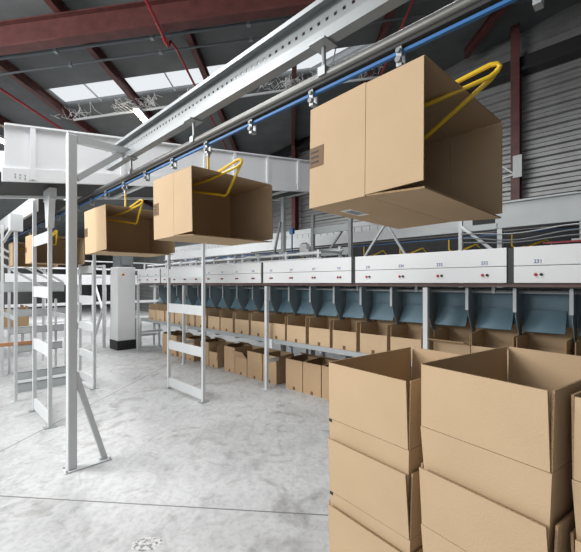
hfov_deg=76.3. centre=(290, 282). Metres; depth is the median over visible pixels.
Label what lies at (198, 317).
carton
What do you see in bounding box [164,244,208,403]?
barrier
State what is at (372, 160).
carton
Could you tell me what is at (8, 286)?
rack
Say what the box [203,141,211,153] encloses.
clip
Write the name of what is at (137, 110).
lamp
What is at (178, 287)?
chute
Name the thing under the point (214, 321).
carton
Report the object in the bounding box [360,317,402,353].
carton
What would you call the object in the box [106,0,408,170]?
overhead beam
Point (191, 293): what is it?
chute
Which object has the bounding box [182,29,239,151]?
rafter
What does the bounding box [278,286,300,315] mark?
chute
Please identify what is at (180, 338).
carton
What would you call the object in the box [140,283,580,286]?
rail
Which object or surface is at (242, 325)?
carton
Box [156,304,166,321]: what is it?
carton
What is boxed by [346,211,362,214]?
print
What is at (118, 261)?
motor
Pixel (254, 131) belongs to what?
clip
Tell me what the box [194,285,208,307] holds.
chute
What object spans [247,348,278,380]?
carton
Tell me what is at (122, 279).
tall cabinet
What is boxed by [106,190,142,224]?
wire hanger
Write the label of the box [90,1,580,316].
wall
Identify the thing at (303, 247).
junction box
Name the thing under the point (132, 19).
rafter
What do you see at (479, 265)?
control panel
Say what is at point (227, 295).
chute
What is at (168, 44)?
pipe
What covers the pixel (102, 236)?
carton
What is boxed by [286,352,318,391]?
carton
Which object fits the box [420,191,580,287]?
conveyor
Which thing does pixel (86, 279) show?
conveyor
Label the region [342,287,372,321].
chute
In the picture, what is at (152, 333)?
shelf
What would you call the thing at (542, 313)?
chute
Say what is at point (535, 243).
wire hanger
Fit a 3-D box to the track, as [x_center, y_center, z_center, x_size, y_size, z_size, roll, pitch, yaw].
[0.164,-0.049,5.919,9.610,0.303,0.670,0,0,45]
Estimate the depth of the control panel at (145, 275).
8.43 m
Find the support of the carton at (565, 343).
on the shelf
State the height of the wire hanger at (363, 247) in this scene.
0.316 m
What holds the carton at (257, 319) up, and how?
on the shelf at (217, 332)
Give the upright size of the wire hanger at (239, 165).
0.314 m
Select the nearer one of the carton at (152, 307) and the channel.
the channel
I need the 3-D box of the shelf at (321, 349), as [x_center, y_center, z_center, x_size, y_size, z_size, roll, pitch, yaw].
[0.746,0.889,4.923,2.460,0.102,0.563,0,0,45]
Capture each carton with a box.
[4,305,28,327]
[9,242,57,267]
[25,234,84,264]
[84,204,174,256]
[149,303,163,319]
[153,165,272,245]
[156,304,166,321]
[163,330,181,353]
[165,305,174,322]
[171,332,192,356]
[175,313,181,323]
[179,335,197,357]
[186,306,209,325]
[186,334,210,360]
[196,307,222,327]
[205,337,225,365]
[208,308,236,329]
[209,341,234,367]
[221,309,250,331]
[224,341,250,372]
[231,345,263,376]
[235,310,258,334]
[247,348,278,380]
[251,311,283,336]
[263,351,293,384]
[269,312,302,339]
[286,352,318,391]
[287,313,323,343]
[303,355,335,397]
[309,55,501,228]
[309,315,347,347]
[322,359,339,399]
[328,435,422,551]
[328,500,422,551]
[329,347,460,529]
[333,316,372,351]
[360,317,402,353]
[390,320,436,359]
[419,462,575,551]
[421,346,580,551]
[428,321,482,354]
[436,325,451,337]
[471,324,524,369]
[516,328,573,354]
[548,317,580,354]
[570,527,580,551]
[571,391,580,540]
[575,339,580,355]
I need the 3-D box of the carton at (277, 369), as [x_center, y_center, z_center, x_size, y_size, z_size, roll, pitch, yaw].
[-0.194,1.377,6.054,0.332,0.445,0.403,0,0,45]
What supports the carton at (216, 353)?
on the floor
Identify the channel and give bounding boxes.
[13,373,65,392]
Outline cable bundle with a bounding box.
[461,223,580,243]
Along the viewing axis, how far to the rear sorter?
6.37 m
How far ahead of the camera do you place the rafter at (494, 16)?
7.44 m
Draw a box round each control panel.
[137,269,159,282]
[160,266,200,282]
[205,262,261,282]
[262,257,351,282]
[352,248,507,282]
[508,243,580,282]
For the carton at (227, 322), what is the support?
on the shelf at (217, 332)
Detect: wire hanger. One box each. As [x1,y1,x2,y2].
[45,230,57,244]
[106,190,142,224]
[192,153,242,196]
[363,247,386,255]
[399,61,502,139]
[399,248,426,253]
[448,240,480,250]
[511,235,551,246]
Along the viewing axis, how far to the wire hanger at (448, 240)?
5.86 m
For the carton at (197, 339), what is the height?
0.500 m
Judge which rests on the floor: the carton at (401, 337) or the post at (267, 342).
the post at (267, 342)
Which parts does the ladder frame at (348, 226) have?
post, post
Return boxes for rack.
[0,248,77,379]
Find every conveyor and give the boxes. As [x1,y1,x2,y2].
[0,199,65,233]
[4,258,157,342]
[165,220,471,265]
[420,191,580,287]
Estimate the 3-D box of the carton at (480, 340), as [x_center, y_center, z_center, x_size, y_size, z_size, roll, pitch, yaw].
[2.034,0.629,3.629,0.405,0.436,0.366,0,0,-45]
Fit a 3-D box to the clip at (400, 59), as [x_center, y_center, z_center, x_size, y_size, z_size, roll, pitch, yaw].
[0.451,-0.924,1.518,0.026,0.078,0.049,0,0,45]
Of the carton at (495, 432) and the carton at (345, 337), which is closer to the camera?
the carton at (495, 432)
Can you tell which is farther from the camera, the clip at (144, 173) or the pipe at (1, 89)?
the pipe at (1, 89)
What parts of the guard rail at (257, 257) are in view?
rail, rail, rail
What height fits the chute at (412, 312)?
0.493 m
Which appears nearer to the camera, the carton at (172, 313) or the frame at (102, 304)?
the carton at (172, 313)
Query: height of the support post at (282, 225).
3.214 m
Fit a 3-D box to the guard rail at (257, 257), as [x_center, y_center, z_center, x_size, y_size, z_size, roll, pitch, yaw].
[-1.390,-0.385,7.441,5.660,0.350,0.540,0,0,45]
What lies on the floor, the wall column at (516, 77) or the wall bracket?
the wall column at (516, 77)
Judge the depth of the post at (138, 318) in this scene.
8.81 m
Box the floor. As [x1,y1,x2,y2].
[0,305,411,551]
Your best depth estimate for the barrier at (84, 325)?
5.78 m
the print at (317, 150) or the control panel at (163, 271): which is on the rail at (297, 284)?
the control panel at (163, 271)
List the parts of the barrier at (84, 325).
post, post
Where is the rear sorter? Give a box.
[251,219,580,340]
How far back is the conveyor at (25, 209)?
5.39 m
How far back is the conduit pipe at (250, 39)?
6.54 m
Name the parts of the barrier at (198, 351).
post, post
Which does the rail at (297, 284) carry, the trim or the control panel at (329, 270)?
the control panel at (329, 270)
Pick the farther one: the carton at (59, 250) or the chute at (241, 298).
the chute at (241, 298)
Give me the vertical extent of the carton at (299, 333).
0.436 m
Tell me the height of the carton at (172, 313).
0.436 m
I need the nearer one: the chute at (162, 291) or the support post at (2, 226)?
the support post at (2, 226)
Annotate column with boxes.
[62,131,129,474]
[291,140,298,229]
[511,23,521,199]
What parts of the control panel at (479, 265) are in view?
joint plate, number plate, number plate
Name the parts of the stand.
leg, leg, leg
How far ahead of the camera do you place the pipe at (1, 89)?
7.51 m
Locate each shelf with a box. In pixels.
[136,332,157,335]
[141,318,181,328]
[186,325,263,341]
[269,338,411,366]
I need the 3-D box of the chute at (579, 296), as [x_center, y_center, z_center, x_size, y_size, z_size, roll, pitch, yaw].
[2.616,0.293,3.048,0.422,0.493,0.288,0,0,45]
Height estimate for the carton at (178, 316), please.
0.436 m
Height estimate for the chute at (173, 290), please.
0.493 m
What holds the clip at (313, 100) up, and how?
attached to the rail at (459, 10)
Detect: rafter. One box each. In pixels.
[0,0,354,55]
[0,60,99,133]
[0,116,152,207]
[44,0,176,143]
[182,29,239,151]
[360,8,396,84]
[463,4,510,58]
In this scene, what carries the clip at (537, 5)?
attached to the rail at (459, 10)
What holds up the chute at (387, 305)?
attached to the track
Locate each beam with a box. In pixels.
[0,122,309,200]
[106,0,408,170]
[175,191,576,285]
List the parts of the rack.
post, rail, post, handrail, handrail, handrail, post, post, rail, post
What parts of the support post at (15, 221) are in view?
head plate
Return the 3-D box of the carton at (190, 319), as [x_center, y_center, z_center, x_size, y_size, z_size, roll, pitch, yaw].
[-1.864,0.629,7.492,0.366,0.436,0.405,0,0,45]
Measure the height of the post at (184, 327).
1.552 m
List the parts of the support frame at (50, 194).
post, post, foot plate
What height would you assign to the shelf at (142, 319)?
0.102 m
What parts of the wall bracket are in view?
plate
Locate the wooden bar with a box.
[0,340,31,346]
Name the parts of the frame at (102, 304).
post, post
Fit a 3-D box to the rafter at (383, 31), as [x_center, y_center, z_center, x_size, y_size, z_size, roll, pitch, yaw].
[1.770,-4.790,3.232,0.100,0.185,14.263,0,0,0]
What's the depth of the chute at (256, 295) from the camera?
6.18 m
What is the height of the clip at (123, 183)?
0.078 m
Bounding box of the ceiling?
[0,0,580,242]
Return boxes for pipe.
[0,0,427,59]
[0,0,531,75]
[0,87,63,129]
[145,0,227,149]
[380,0,413,75]
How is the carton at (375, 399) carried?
on the carton at (369, 491)
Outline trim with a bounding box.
[271,34,580,156]
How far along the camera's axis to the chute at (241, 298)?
6.47 m
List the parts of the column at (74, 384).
plate, arm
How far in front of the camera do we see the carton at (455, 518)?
1.09 m
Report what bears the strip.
attached to the clip at (144, 173)
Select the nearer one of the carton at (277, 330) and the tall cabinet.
the carton at (277, 330)
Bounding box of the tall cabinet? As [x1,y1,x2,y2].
[110,267,135,350]
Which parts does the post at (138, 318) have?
brace arm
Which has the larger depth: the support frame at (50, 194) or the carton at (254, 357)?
the carton at (254, 357)
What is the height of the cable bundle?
0.175 m
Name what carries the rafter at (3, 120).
attached to the ceiling
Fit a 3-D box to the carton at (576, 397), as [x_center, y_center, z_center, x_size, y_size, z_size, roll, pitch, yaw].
[1.048,0.559,0.921,0.569,0.555,0.407,0,0,-35]
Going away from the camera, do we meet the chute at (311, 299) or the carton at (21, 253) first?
the chute at (311, 299)
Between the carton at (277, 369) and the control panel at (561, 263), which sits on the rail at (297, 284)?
the control panel at (561, 263)
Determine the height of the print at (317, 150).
0.046 m
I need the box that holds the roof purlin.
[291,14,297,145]
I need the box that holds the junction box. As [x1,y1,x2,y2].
[300,243,309,352]
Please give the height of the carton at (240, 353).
0.450 m
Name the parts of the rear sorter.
casing, casing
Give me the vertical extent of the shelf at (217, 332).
0.102 m
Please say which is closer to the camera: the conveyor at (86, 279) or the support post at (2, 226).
the support post at (2, 226)
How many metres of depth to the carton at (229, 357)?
6.72 m
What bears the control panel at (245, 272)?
on the rail at (297, 284)
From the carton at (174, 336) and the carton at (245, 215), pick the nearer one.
the carton at (245, 215)
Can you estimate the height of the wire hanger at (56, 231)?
0.328 m
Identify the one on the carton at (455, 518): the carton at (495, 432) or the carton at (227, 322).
the carton at (495, 432)
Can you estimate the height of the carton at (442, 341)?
0.436 m
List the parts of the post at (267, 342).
brace arm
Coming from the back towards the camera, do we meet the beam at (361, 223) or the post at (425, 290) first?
the beam at (361, 223)
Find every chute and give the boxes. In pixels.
[157,285,166,303]
[165,285,176,303]
[174,285,186,303]
[186,285,197,305]
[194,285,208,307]
[205,285,220,308]
[217,286,234,309]
[231,286,248,310]
[245,286,263,312]
[261,286,281,313]
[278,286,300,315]
[297,286,321,317]
[318,286,345,319]
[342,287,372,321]
[369,287,402,324]
[400,287,436,330]
[435,288,476,331]
[475,288,522,335]
[522,288,576,344]
[578,295,580,335]
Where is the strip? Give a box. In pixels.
[0,0,517,243]
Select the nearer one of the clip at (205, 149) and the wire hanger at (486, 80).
the wire hanger at (486, 80)
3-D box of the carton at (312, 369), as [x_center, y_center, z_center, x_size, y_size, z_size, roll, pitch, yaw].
[0.444,1.350,5.421,0.402,0.500,0.342,0,0,-45]
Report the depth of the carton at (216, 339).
7.23 m
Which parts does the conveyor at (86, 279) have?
leg, leg, rail, rail, leg, rail, rail, rail, leg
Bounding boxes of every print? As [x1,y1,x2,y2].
[311,150,318,163]
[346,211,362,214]
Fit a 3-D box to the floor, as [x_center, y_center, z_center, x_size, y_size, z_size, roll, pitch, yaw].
[1.000,1.700,15.000,34.000,0.200,38.000,0,0,0]
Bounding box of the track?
[149,285,580,294]
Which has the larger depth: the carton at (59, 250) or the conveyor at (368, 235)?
the conveyor at (368, 235)
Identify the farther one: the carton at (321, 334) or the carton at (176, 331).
the carton at (176, 331)
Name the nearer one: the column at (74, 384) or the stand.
the column at (74, 384)
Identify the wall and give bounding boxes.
[0,239,89,308]
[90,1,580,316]
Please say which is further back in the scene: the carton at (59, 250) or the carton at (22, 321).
the carton at (22, 321)
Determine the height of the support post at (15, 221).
2.520 m
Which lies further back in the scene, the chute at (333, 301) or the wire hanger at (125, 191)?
the chute at (333, 301)
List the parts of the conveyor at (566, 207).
cross rail, leg, leg, panel, drop leg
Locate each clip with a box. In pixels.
[104,191,109,198]
[122,182,127,190]
[143,171,149,181]
[170,158,176,169]
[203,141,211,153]
[247,119,256,134]
[308,89,317,108]
[395,45,405,67]
[532,0,543,11]
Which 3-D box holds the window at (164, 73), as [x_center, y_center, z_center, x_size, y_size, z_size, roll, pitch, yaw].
[-2.585,-4.338,7.925,1.630,0.248,0.730,0,0,0]
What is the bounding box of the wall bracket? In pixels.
[502,154,521,178]
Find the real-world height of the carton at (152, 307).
0.436 m
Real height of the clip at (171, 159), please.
0.078 m
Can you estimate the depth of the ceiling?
7.68 m
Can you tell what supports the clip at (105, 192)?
attached to the rail at (459, 10)
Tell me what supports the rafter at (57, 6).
attached to the ceiling
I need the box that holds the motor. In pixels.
[113,256,132,266]
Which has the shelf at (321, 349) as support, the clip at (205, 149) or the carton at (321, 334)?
the carton at (321, 334)
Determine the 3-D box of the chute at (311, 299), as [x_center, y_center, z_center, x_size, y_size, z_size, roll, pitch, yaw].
[0.232,0.293,5.416,0.422,0.493,0.288,0,0,45]
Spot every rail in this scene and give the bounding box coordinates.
[0,0,502,242]
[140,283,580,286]
[147,246,342,268]
[183,224,578,358]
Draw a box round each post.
[0,225,6,376]
[2,213,22,403]
[136,285,161,350]
[181,285,194,364]
[263,286,278,390]
[272,197,285,351]
[423,288,428,348]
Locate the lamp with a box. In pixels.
[132,105,148,122]
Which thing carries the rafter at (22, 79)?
attached to the ceiling
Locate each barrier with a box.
[78,255,99,389]
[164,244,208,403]
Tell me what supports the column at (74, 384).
on the floor
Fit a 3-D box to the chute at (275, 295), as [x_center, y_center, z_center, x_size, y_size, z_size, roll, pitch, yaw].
[-0.364,0.293,6.008,0.422,0.493,0.288,0,0,45]
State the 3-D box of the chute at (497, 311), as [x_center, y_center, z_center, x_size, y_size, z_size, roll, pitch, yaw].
[2.020,0.293,3.640,0.422,0.493,0.288,0,0,45]
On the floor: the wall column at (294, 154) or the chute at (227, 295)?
the wall column at (294, 154)
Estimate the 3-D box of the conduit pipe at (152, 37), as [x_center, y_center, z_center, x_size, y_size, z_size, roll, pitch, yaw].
[-4.800,-3.738,6.150,20.408,2.912,0.072,0,0,0]
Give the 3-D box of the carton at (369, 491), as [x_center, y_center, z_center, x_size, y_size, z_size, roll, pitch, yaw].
[0.535,0.933,1.651,0.647,0.523,0.421,0,0,-38]
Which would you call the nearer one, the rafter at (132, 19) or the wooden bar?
the rafter at (132, 19)
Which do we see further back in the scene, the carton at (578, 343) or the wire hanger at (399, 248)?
the wire hanger at (399, 248)
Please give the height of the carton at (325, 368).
0.500 m
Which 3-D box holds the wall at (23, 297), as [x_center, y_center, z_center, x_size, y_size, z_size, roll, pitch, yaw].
[-15.900,-0.400,20.500,0.200,4.000,27.000,0,0,0]
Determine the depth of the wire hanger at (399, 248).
6.44 m
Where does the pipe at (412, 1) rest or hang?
attached to the rafter at (132, 19)
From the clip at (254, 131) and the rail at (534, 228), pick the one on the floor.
the rail at (534, 228)
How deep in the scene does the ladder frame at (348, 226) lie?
6.57 m
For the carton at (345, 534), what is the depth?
1.51 m
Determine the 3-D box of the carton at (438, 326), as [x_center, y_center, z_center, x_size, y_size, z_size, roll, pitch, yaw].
[2.086,0.612,4.910,0.380,0.470,0.406,0,0,45]
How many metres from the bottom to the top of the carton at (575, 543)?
0.555 m
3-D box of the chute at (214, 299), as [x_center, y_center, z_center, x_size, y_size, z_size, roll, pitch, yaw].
[-1.556,0.293,7.192,0.422,0.493,0.288,0,0,45]
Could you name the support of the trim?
attached to the wall at (551, 97)
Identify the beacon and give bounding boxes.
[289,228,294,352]
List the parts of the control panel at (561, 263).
joint plate, number plate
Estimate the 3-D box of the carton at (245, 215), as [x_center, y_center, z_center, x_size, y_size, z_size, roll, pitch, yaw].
[-0.537,-0.497,2.608,0.495,0.419,0.660,-1,0,44]
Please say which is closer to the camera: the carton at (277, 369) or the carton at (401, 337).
the carton at (401, 337)
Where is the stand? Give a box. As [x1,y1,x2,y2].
[135,316,159,348]
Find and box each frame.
[28,187,56,429]
[92,265,105,347]
[311,214,405,357]
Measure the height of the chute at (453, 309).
0.493 m
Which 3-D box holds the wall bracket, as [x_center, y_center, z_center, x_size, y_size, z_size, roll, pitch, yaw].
[4.502,-2.369,7.649,0.493,0.462,0.030,0,0,45]
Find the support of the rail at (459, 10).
hanging from the overhead beam at (357, 15)
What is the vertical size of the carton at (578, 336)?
0.470 m
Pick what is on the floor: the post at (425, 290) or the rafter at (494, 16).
the post at (425, 290)

